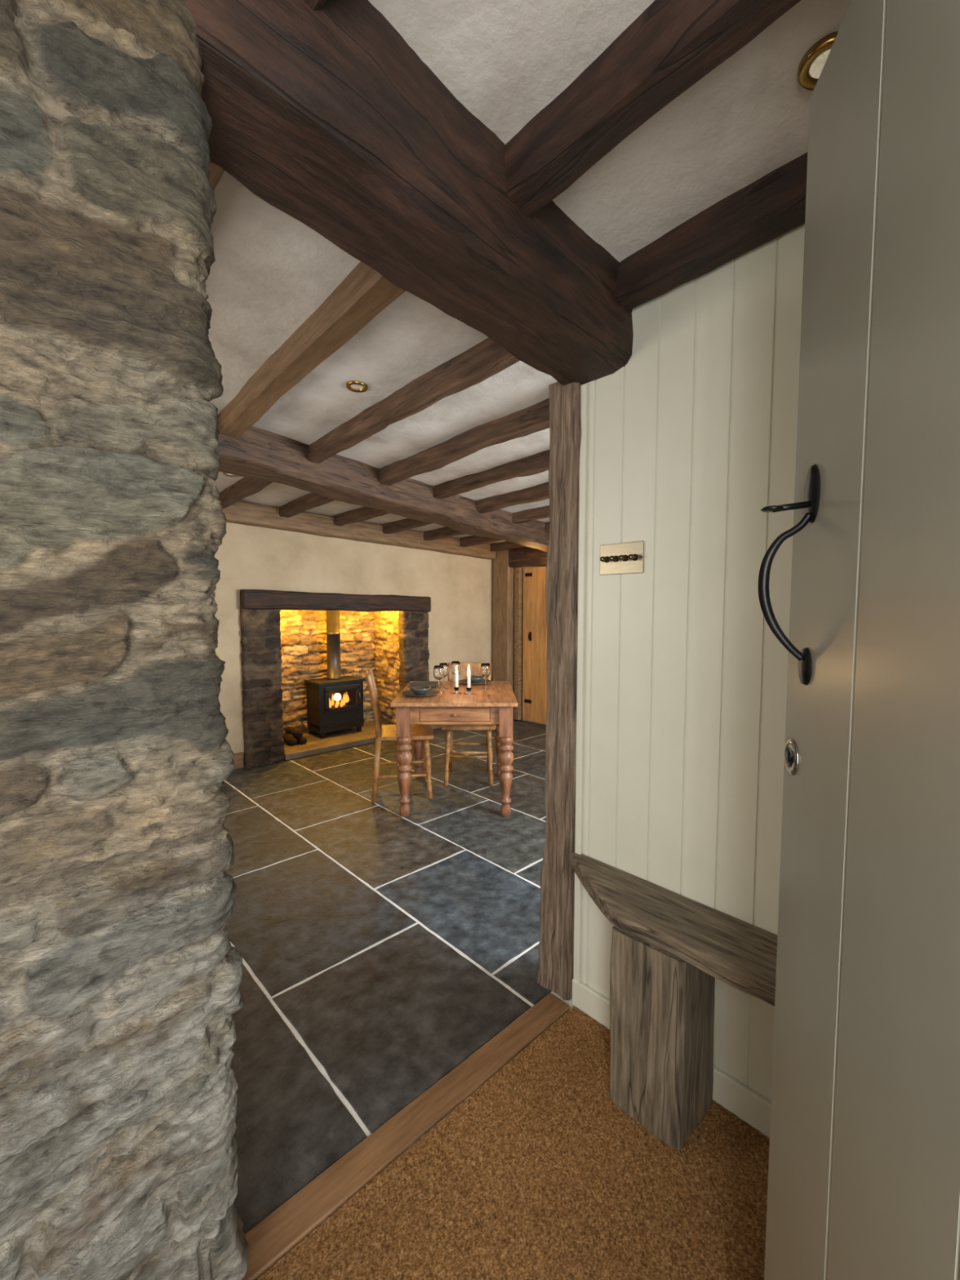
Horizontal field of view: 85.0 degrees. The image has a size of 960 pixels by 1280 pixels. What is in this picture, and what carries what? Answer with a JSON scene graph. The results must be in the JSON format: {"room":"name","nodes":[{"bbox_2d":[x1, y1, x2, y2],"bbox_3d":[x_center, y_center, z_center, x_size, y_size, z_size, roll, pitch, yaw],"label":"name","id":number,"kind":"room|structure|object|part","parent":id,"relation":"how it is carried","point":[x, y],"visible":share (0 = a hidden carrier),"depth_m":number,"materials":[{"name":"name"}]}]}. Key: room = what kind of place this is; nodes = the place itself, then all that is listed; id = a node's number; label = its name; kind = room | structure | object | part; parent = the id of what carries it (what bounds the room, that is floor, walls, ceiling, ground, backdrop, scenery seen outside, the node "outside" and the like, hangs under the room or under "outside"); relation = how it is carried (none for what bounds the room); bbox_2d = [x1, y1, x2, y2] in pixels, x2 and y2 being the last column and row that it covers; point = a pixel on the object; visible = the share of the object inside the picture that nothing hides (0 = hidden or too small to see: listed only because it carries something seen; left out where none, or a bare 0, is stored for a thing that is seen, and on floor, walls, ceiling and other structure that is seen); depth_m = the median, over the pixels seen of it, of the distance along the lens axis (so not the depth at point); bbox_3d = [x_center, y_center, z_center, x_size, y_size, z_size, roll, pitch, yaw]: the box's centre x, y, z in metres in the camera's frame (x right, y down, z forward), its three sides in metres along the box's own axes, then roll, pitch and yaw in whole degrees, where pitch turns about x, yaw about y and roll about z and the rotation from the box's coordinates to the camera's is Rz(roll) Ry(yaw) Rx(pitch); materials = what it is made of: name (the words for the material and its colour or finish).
{"room":"traditional dwelling","nodes":[
{"label":"traditional dwelling","id":0,"kind":"room"},
{"bbox_2d":[0,0,248,1279],"bbox_3d":[-0.737,0.121,0.444,0.473,2.400,1.276,2,4,24],"label":"stone wall","id":1,"kind":"structure","parent":0,"point":[121,971],"depth_m":0.65,"materials":[{"name":"grey stone"}]},
{"bbox_2d":[213,522,493,767],"bbox_3d":[-1.761,-0.198,4.541,5.570,2.500,0.030,-4,5,-43],"label":"wall","id":2,"kind":"structure","parent":0,"point":[460,588],"depth_m":4.97,"materials":[{"name":"beige paint"}]},
{"bbox_2d":[232,751,243,769],"bbox_3d":[-2.860,1.055,3.549,2.420,0.130,0.024,-4,5,-43],"label":"baseboard","id":3,"kind":"structure","parent":2,"relation":"attached to","point":[237,757],"depth_m":4.34,"materials":[{"name":"brown wood"}]},
{"bbox_2d":[222,500,496,559],"bbox_3d":[-1.756,-1.030,4.378,5.237,0.393,0.137,-4,5,-43],"label":"ceiling beam","id":4,"kind":"structure","parent":2,"relation":"attached to","point":[243,513],"depth_m":4.77,"materials":[{"name":"brown wood"}]},
{"bbox_2d":[430,724,441,728],"bbox_3d":[-0.225,0.893,6.026,0.900,0.130,0.024,-4,5,-43],"label":"baseboard","id":5,"kind":"structure","parent":2,"relation":"attached to","point":[433,726],"depth_m":5.76,"materials":[{"name":"brown wood"}]},
{"bbox_2d":[223,719,763,1268],"bbox_3d":[-0.292,1.150,3.104,5.520,0.003,5.400,-4,5,-43],"label":"floor","id":6,"kind":"structure","parent":0,"point":[380,949],"depth_m":2.14,"materials":[{"name":"stone"}]},
{"bbox_2d":[239,589,431,768],"bbox_3d":[-1.454,0.151,5.182,1.928,1.720,0.732,-4,5,-43],"label":"fireplace","id":7,"kind":"object","parent":6,"relation":"on","point":[283,641],"visible":0.71,"depth_m":5.19,"materials":[{"name":"stone"}]},
{"bbox_2d":[282,733,297,745],"bbox_3d":[-1.795,0.932,4.920,0.077,0.075,0.243,-3,5,-40],"label":"log","id":8,"kind":"object","parent":7,"relation":"on","point":[290,740],"visible":0.9,"depth_m":4.85,"materials":[{"name":"brown wood"}]},
{"bbox_2d":[293,735,306,744],"bbox_3d":[-1.709,0.932,4.975,0.069,0.067,0.242,-3,5,-35],"label":"log","id":9,"kind":"object","parent":7,"relation":"on","point":[302,740],"visible":0.63,"depth_m":4.88,"materials":[{"name":"brown wood"}]},
{"bbox_2d":[285,726,302,737],"bbox_3d":[-1.759,0.868,4.951,0.071,0.069,0.242,-4,5,-43],"label":"log","id":10,"kind":"object","parent":9,"relation":"on","point":[297,733],"visible":1,"depth_m":4.89,"materials":[{"name":"brown wood"}]},
{"bbox_2d":[304,610,365,737],"bbox_3d":[-1.458,0.155,5.279,0.510,1.579,0.348,-4,5,-43],"label":"wood stove","id":11,"kind":"object","parent":7,"relation":"on","point":[335,702],"visible":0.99,"depth_m":5.22,"materials":[{"name":"black metal"}]},
{"bbox_3d":[-1.363,0.581,5.206,0.380,0.255,0.022,-4,5,-43],"label":"door","id":12,"kind":"part","parent":11,"relation":"part of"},
{"bbox_2d":[365,668,433,803],"bbox_3d":[-0.575,0.662,3.768,0.472,0.888,0.410,-1,4,-10],"label":"dining chair","id":13,"kind":"object","parent":6,"relation":"on","point":[424,732],"visible":0.94,"depth_m":3.64,"materials":[{"name":"brown wood"}]},
{"bbox_3d":[-0.756,0.437,3.721,0.106,0.433,0.358,-1,4,-10],"label":"backrest","id":14,"kind":"part","parent":13,"relation":"part of","materials":[{"name":"brown wood"}]},
{"bbox_3d":[-0.713,0.899,3.602,0.074,0.437,0.037,-2,4,-25],"label":"leg","id":15,"kind":"part","parent":13,"relation":"part of","materials":[{"name":"brown wood"}]},
{"bbox_3d":[-0.543,0.660,3.773,0.407,0.026,0.410,-1,4,-10],"label":"seat","id":16,"kind":"part","parent":13,"relation":"part of","materials":[{"name":"brown wood"}]},
{"bbox_3d":[-0.417,0.875,3.971,0.062,0.434,0.042,-4,5,-44],"label":"leg","id":17,"kind":"part","parent":13,"relation":"part of","materials":[{"name":"brown wood"}]},
{"bbox_3d":[-0.362,0.896,3.660,0.062,0.434,0.042,2,4,24],"label":"leg","id":18,"kind":"part","parent":13,"relation":"part of","materials":[{"name":"brown wood"}]},
{"bbox_2d":[241,992,569,1279],"bbox_3d":[-0.190,1.262,1.357,1.268,0.018,0.090,-4,5,-43],"label":"threshold strip","id":19,"kind":"object","parent":6,"relation":"on","point":[285,1228],"visible":0.96,"depth_m":1.30,"materials":[{"name":"brown wood"}]},
{"bbox_2d":[390,680,517,817],"bbox_3d":[-0.160,0.732,3.737,0.790,0.750,0.950,0,4,0],"label":"dining table","id":20,"kind":"object","parent":6,"relation":"on","point":[477,708],"visible":0.91,"depth_m":3.33,"materials":[{"name":"brown wood"}]},
{"bbox_3d":[-0.485,0.770,3.354,0.103,0.724,0.103,0,4,0],"label":"leg","id":21,"kind":"part","parent":20,"relation":"part of","materials":[{"name":"red wood"}]},
{"bbox_3d":[-0.485,0.720,4.122,0.103,0.724,0.103,0,4,0],"label":"leg","id":22,"kind":"part","parent":20,"relation":"part of","materials":[{"name":"red wood"}]},
{"bbox_2d":[400,689,439,697],"bbox_3d":[-0.400,0.361,3.522,0.260,0.019,0.260,-4,5,-43],"label":"plate","id":23,"kind":"object","parent":20,"relation":"on","point":[431,692],"visible":0.74,"depth_m":3.52,"materials":[{"name":"grey ceramic"}]},
{"bbox_2d":[409,685,431,694],"bbox_3d":[-0.400,0.339,3.521,0.148,0.045,0.148,-4,5,-43],"label":"bowl","id":24,"kind":"object","parent":23,"relation":"on","point":[417,690],"visible":1,"depth_m":3.49,"materials":[{"name":"grey ceramic"}]},
{"bbox_2d":[407,680,442,687],"bbox_3d":[-0.410,0.335,3.912,0.260,0.019,0.260,-4,5,-43],"label":"plate","id":25,"kind":"object","parent":20,"relation":"on","point":[429,683],"visible":0.76,"depth_m":3.96,"materials":[{"name":"grey ceramic"}]},
{"bbox_2d":[433,665,444,693],"bbox_3d":[-0.285,0.271,3.627,0.076,0.185,0.076,-4,5,-43],"label":"wine glass","id":26,"kind":"object","parent":20,"relation":"on","point":[438,670],"visible":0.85,"depth_m":3.60,"materials":[{"name":"clear glass"}]},
{"bbox_2d":[439,662,448,689],"bbox_3d":[-0.260,0.260,3.786,0.076,0.185,0.076,-4,5,-43],"label":"wine glass","id":27,"kind":"object","parent":20,"relation":"on","point":[446,666],"visible":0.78,"depth_m":3.76,"materials":[{"name":"clear glass"}]},
{"bbox_3d":[-0.160,0.473,3.336,0.444,0.086,0.024,0,4,0],"label":"drawer","id":28,"kind":"part","parent":20,"relation":"part of","materials":[{"name":"brown wood"}]},
{"bbox_2d":[450,661,461,686],"bbox_3d":[-0.180,0.252,3.906,0.076,0.185,0.076,-4,5,-43],"label":"wine glass","id":29,"kind":"object","parent":20,"relation":"on","point":[454,664],"visible":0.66,"depth_m":3.88,"materials":[{"name":"clear glass"}]},
{"bbox_2d":[451,666,461,694],"bbox_3d":[-0.160,0.270,3.576,0.068,0.193,0.068,-4,5,-43],"label":"candle","id":30,"kind":"object","parent":20,"relation":"on","point":[456,687],"visible":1,"depth_m":3.57,"materials":[{"name":"white wax"}]},
{"bbox_2d":[463,664,473,694],"bbox_3d":[-0.075,0.266,3.556,0.068,0.203,0.068,-4,5,-43],"label":"candle","id":31,"kind":"object","parent":20,"relation":"on","point":[468,688],"visible":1,"depth_m":3.55,"materials":[{"name":"white wax"}]},
{"bbox_2d":[457,679,491,684],"bbox_3d":[-0.040,0.327,4.041,0.260,0.019,0.260,-4,5,-43],"label":"plate","id":32,"kind":"object","parent":20,"relation":"on","point":[464,681],"visible":0.69,"depth_m":4.04,"materials":[{"name":"grey ceramic"}]},
{"bbox_2d":[465,675,484,683],"bbox_3d":[-0.040,0.305,4.040,0.148,0.045,0.148,-4,5,-43],"label":"bowl","id":33,"kind":"object","parent":32,"relation":"on","point":[473,678],"visible":0.84,"depth_m":4.00,"materials":[{"name":"grey ceramic"}]},
{"bbox_2d":[480,662,490,689],"bbox_3d":[0.040,0.262,3.766,0.076,0.185,0.076,-4,5,-43],"label":"wine glass","id":34,"kind":"object","parent":20,"relation":"on","point":[485,669],"visible":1,"depth_m":3.74,"materials":[{"name":"clear glass"}]},
{"bbox_3d":[0.165,0.720,4.122,0.103,0.724,0.103,0,4,0],"label":"leg","id":35,"kind":"part","parent":20,"relation":"part of","materials":[{"name":"red wood"}]},
{"bbox_3d":[0.165,0.770,3.354,0.103,0.724,0.103,0,4,0],"label":"leg","id":36,"kind":"part","parent":20,"relation":"part of","materials":[{"name":"red wood"}]},
{"bbox_2d":[440,662,496,786],"bbox_3d":[-0.086,0.640,4.105,0.410,0.888,0.472,0,4,0],"label":"dining chair","id":37,"kind":"object","parent":6,"relation":"on","point":[475,667],"visible":0.6,"depth_m":3.92,"materials":[{"name":"brown wood"}]},
{"bbox_3d":[-0.244,0.878,3.931,0.042,0.434,0.062,3,5,34],"label":"leg","id":38,"kind":"part","parent":37,"relation":"part of","materials":[{"name":"brown wood"}]},
{"bbox_3d":[-0.240,0.854,4.286,0.037,0.437,0.074,-1,4,-15],"label":"leg","id":39,"kind":"part","parent":37,"relation":"part of","materials":[{"name":"brown wood"}]},
{"bbox_3d":[-0.086,0.640,4.072,0.410,0.026,0.407,0,4,0],"label":"seat","id":40,"kind":"part","parent":37,"relation":"part of","materials":[{"name":"brown wood"}]},
{"bbox_3d":[-0.086,0.401,4.273,0.358,0.433,0.105,0,4,0],"label":"backrest","id":41,"kind":"part","parent":37,"relation":"part of","materials":[{"name":"brown wood"}]},
{"bbox_3d":[0.069,0.854,4.286,0.037,0.437,0.074,1,4,15],"label":"leg","id":42,"kind":"part","parent":37,"relation":"part of","materials":[{"name":"brown wood"}]},
{"bbox_3d":[0.073,0.878,3.931,0.042,0.434,0.062,-3,5,-34],"label":"leg","id":43,"kind":"part","parent":37,"relation":"part of","materials":[{"name":"brown wood"}]},
{"bbox_2d":[493,549,514,719],"bbox_3d":[0.288,-0.093,6.228,0.147,2.070,0.271,-4,5,-43],"label":"timber post","id":44,"kind":"object","parent":6,"relation":"on","point":[503,575],"visible":0.62,"depth_m":6.14,"materials":[{"name":"brown wood"}]},
{"bbox_2d":[257,1005,769,1279],"bbox_3d":[-0.073,1.314,0.532,2.264,0.004,1.267,-4,5,-43],"label":"mat","id":45,"kind":"object","parent":6,"relation":"on","point":[537,1174],"visible":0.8,"depth_m":1.20,"materials":[{"name":"brown carpet"}]},
{"bbox_2d":[570,851,777,1150],"bbox_3d":[0.627,1.000,1.277,0.223,0.533,1.140,-4,5,-43],"label":"bench","id":46,"kind":"object","parent":45,"relation":"on","point":[669,948],"visible":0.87,"depth_m":1.34,"materials":[{"name":"brown wood"}]},
{"bbox_3d":[0.494,1.016,1.420,0.209,0.472,0.215,-1,2,-43],"label":"leg","id":47,"kind":"part","parent":46,"relation":"part of","materials":[{"name":"brown wood"}]},
{"bbox_3d":[0.633,0.761,1.268,0.205,0.056,1.140,-4,5,-43],"label":"seat","id":48,"kind":"part","parent":46,"relation":"part of","materials":[{"name":"brown wood"}]},
{"bbox_2d":[537,381,582,1000],"bbox_3d":[0.307,0.198,1.802,0.158,2.070,0.161,-4,6,-43],"label":"timber post","id":49,"kind":"object","parent":6,"relation":"on","point":[556,944],"visible":0.68,"depth_m":1.75,"materials":[{"name":"brown wood"}]},
{"bbox_2d":[204,0,851,543],"bbox_3d":[-0.110,-1.089,2.752,5.605,0.428,4.954,-4,5,-43],"label":"ceiling","id":50,"kind":"structure","parent":0,"point":[504,61],"depth_m":1.25,"materials":[{"name":"white paint"}]},
{"bbox_2d":[208,161,224,191],"bbox_3d":[-1.030,-1.021,1.553,0.096,0.104,1.626,-4,4,-43],"label":"joist","id":51,"kind":"object","parent":50,"relation":"attached to","point":[216,171],"visible":0.02,"depth_m":1.08,"materials":[{"name":"brown wood"}]},
{"bbox_2d":[222,472,237,476],"bbox_3d":[-1.650,-1.096,3.465,0.090,0.016,0.090,1,4,18],"label":"recessed light","id":52,"kind":"object","parent":50,"relation":"in","point":[224,473],"visible":0.55,"depth_m":3.48,"materials":[{"name":"gold metal"}]},
{"bbox_2d":[218,476,272,507],"bbox_3d":[-1.558,-1.063,3.576,0.099,0.110,1.329,-4,4,-43],"label":"joist","id":53,"kind":"object","parent":50,"relation":"attached to","point":[244,487],"visible":0.48,"depth_m":3.65,"materials":[{"name":"brown wood"}]},
{"bbox_2d":[279,492,334,517],"bbox_3d":[-1.220,-1.065,3.945,0.098,0.104,1.256,-4,4,-43],"label":"joist","id":54,"kind":"object","parent":50,"relation":"attached to","point":[310,500],"visible":0.53,"depth_m":4.06,"materials":[{"name":"brown wood"}]},
{"bbox_2d":[217,261,405,439],"bbox_3d":[-0.684,-1.025,1.931,0.110,0.105,1.702,-3,3,-41],"label":"joist","id":55,"kind":"object","parent":50,"relation":"attached to","point":[364,293],"visible":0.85,"depth_m":1.75,"materials":[{"name":"brown wood"}]},
{"bbox_2d":[302,0,327,10],"bbox_3d":[0.055,-0.989,0.400,0.112,0.128,1.120,-4,4,-43],"label":"joist","id":56,"kind":"object","parent":50,"relation":"attached to","point":[315,5],"visible":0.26,"depth_m":0.78,"materials":[{"name":"brown wood"}]},
{"bbox_2d":[346,380,368,392],"bbox_3d":[-0.513,-1.057,2.186,0.090,0.016,0.090,1,4,18],"label":"recessed light","id":57,"kind":"object","parent":50,"relation":"in","point":[356,386],"visible":1,"depth_m":2.18,"materials":[{"name":"gold metal"}]},
{"bbox_2d":[333,506,390,525],"bbox_3d":[-0.882,-1.066,4.314,0.098,0.107,1.183,-4,4,-43],"label":"joist","id":58,"kind":"object","parent":50,"relation":"attached to","point":[363,513],"visible":0.56,"depth_m":4.44,"materials":[{"name":"brown wood"}]},
{"bbox_2d":[217,426,549,552],"bbox_3d":[-0.730,-1.014,3.405,0.291,0.510,5.459,3,5,38],"label":"ceiling beam","id":59,"kind":"structure","parent":50,"relation":"attached to","point":[258,453],"depth_m":3.22,"materials":[{"name":"brown wood"}]},
{"bbox_2d":[382,518,431,533],"bbox_3d":[-0.540,-1.069,4.687,0.100,0.107,1.111,-4,4,-43],"label":"joist","id":60,"kind":"object","parent":50,"relation":"attached to","point":[402,525],"visible":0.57,"depth_m":4.83,"materials":[{"name":"brown wood"}]},
{"bbox_2d":[183,0,633,385],"bbox_3d":[-0.043,-0.947,1.189,0.277,0.354,1.224,4,5,44],"label":"ceiling beam","id":61,"kind":"structure","parent":50,"relation":"attached to","point":[328,116],"depth_m":0.96,"materials":[{"name":"brown wood"}]},
{"bbox_2d":[307,337,519,463],"bbox_3d":[-0.350,-1.025,2.295,0.108,0.113,1.773,-3,3,-41],"label":"joist","id":62,"kind":"object","parent":50,"relation":"attached to","point":[486,358],"visible":0.83,"depth_m":2.12,"materials":[{"name":"brown wood"}]},
{"bbox_2d":[423,526,465,540],"bbox_3d":[-0.202,-1.067,5.056,0.098,0.106,1.038,-4,4,-43],"label":"joist","id":63,"kind":"object","parent":50,"relation":"attached to","point":[443,532],"visible":0.45,"depth_m":5.21,"materials":[{"name":"brown wood"}]},
{"bbox_2d":[378,397,549,485],"bbox_3d":[0.443,-1.006,2.180,0.104,0.113,3.176,-3,4,-42],"label":"joist","id":64,"kind":"object","parent":50,"relation":"attached to","point":[535,418],"visible":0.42,"depth_m":2.67,"materials":[{"name":"brown wood"}]},
{"bbox_2d":[459,535,502,546],"bbox_3d":[0.135,-1.066,5.425,0.096,0.113,0.965,-4,4,-43],"label":"joist","id":65,"kind":"object","parent":50,"relation":"attached to","point":[473,540],"visible":0.48,"depth_m":5.57,"materials":[{"name":"brown wood"}]},
{"bbox_2d":[433,449,549,498],"bbox_3d":[0.782,-1.016,2.550,0.111,0.122,3.249,-3,4,-42],"label":"joist","id":66,"kind":"object","parent":50,"relation":"attached to","point":[538,463],"visible":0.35,"depth_m":3.25,"materials":[{"name":"brown wood"}]},
{"bbox_2d":[489,541,526,551],"bbox_3d":[0.446,-1.069,5.765,0.095,0.104,0.898,-4,4,-43],"label":"joist","id":67,"kind":"object","parent":50,"relation":"attached to","point":[504,545],"visible":0.34,"depth_m":5.91,"materials":[{"name":"brown wood"}]},
{"bbox_2d":[475,481,549,513],"bbox_3d":[1.123,-1.009,2.922,0.117,0.120,3.321,-4,4,-43],"label":"joist","id":68,"kind":"object","parent":50,"relation":"attached to","point":[539,492],"visible":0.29,"depth_m":3.81,"materials":[{"name":"brown wood"}]},
{"bbox_2d":[511,505,549,524],"bbox_3d":[1.460,-1.014,3.291,0.114,0.113,3.394,-4,4,-43],"label":"joist","id":69,"kind":"object","parent":50,"relation":"attached to","point":[528,515],"visible":0.09,"depth_m":4.34,"materials":[{"name":"brown wood"}]},
{"bbox_2d":[544,521,549,533],"bbox_3d":[1.800,-1.012,3.661,0.104,0.118,3.466,-4,4,-43],"label":"joist","id":70,"kind":"object","parent":50,"relation":"attached to","point":[547,524],"visible":0.02,"depth_m":4.86,"materials":[{"name":"brown wood"}]},
{"bbox_2d":[504,0,800,217],"bbox_3d":[0.432,-0.986,0.756,0.113,0.128,1.120,-4,4,-43],"label":"joist","id":71,"kind":"object","parent":50,"relation":"attached to","point":[672,45],"visible":0.94,"depth_m":0.91,"materials":[{"name":"brown wood"}]},
{"bbox_2d":[614,151,807,311],"bbox_3d":[0.778,-0.988,1.083,0.110,0.126,1.120,-4,4,-43],"label":"joist","id":72,"kind":"object","parent":50,"relation":"attached to","point":[773,205],"visible":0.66,"depth_m":1.25,"materials":[{"name":"brown wood"}]},
{"bbox_2d":[797,31,838,90],"bbox_3d":[0.613,-1.019,0.925,0.090,0.016,0.090,1,4,18],"label":"recessed light","id":73,"kind":"object","parent":50,"relation":"in","point":[811,66],"visible":0.5,"depth_m":0.92,"materials":[{"name":"gold metal"}]},
{"bbox_2d":[521,566,546,725],"bbox_3d":[1.883,-0.208,4.705,0.100,2.500,4.970,-4,5,-43],"label":"wall","id":74,"kind":"structure","parent":0,"point":[523,566],"depth_m":6.06,"materials":[{"name":"beige paint"}]},
{"bbox_2d":[514,567,523,719],"bbox_3d":[0.450,0.050,6.122,0.070,1.780,0.075,-4,5,-43],"label":"trim","id":75,"kind":"structure","parent":74,"relation":"attached to","point":[518,571],"depth_m":6.09,"materials":[{"name":"brown wood"}]},
{"bbox_2d":[508,546,546,567],"bbox_3d":[0.822,-0.920,5.598,0.152,0.235,1.290,-4,5,-43],"label":"lintel","id":76,"kind":"object","parent":74,"relation":"attached to","point":[522,557],"visible":0.3,"depth_m":5.82,"materials":[{"name":"brown wood"}]},
{"bbox_2d":[522,566,547,724],"bbox_3d":[0.779,0.073,5.767,0.070,1.760,0.837,-4,5,-43],"label":"door","id":77,"kind":"structure","parent":74,"relation":"in","point":[535,677],"depth_m":5.94,"materials":[{"name":"brown wood"}]},
{"bbox_2d":[580,223,804,1101],"bbox_3d":[0.802,0.087,1.271,0.100,2.360,1.298,-4,5,-43],"label":"wall","id":78,"kind":"structure","parent":0,"point":[686,672],"depth_m":1.41,"materials":[{"name":"white wood"}]},
{"bbox_2d":[573,383,587,982],"bbox_3d":[0.326,0.199,1.703,0.012,2.000,0.024,-4,5,-43],"label":"trim","id":79,"kind":"structure","parent":78,"relation":"attached to","point":[584,388],"depth_m":1.69,"materials":[{"name":"white wood"}]},
{"bbox_2d":[600,541,644,574],"bbox_3d":[0.413,-0.244,1.563,0.036,0.092,0.148,-4,5,-43],"label":"light switch","id":80,"kind":"object","parent":78,"relation":"attached to","point":[628,557],"visible":1,"depth_m":1.56,"materials":[{"name":"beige metal"}]},
{"bbox_2d":[572,978,771,1137],"bbox_3d":[0.758,1.219,1.308,0.016,0.090,1.290,-4,5,-43],"label":"baseboard","id":81,"kind":"structure","parent":78,"relation":"attached to","point":[750,1106],"depth_m":1.40,"materials":[{"name":"white wood"}]},
{"bbox_3d":[1.585,0.033,1.020,5.600,2.500,0.145,-4,5,-43],"label":"wall","id":82,"kind":"structure","parent":0,"visible":0},
{"bbox_2d":[757,0,959,1279],"bbox_3d":[0.332,0.321,0.357,0.104,1.988,0.800,1,4,12],"label":"door","id":83,"kind":"structure","parent":82,"relation":"in","point":[864,1167],"depth_m":0.50,"materials":[{"name":"green paint"}]}
]}

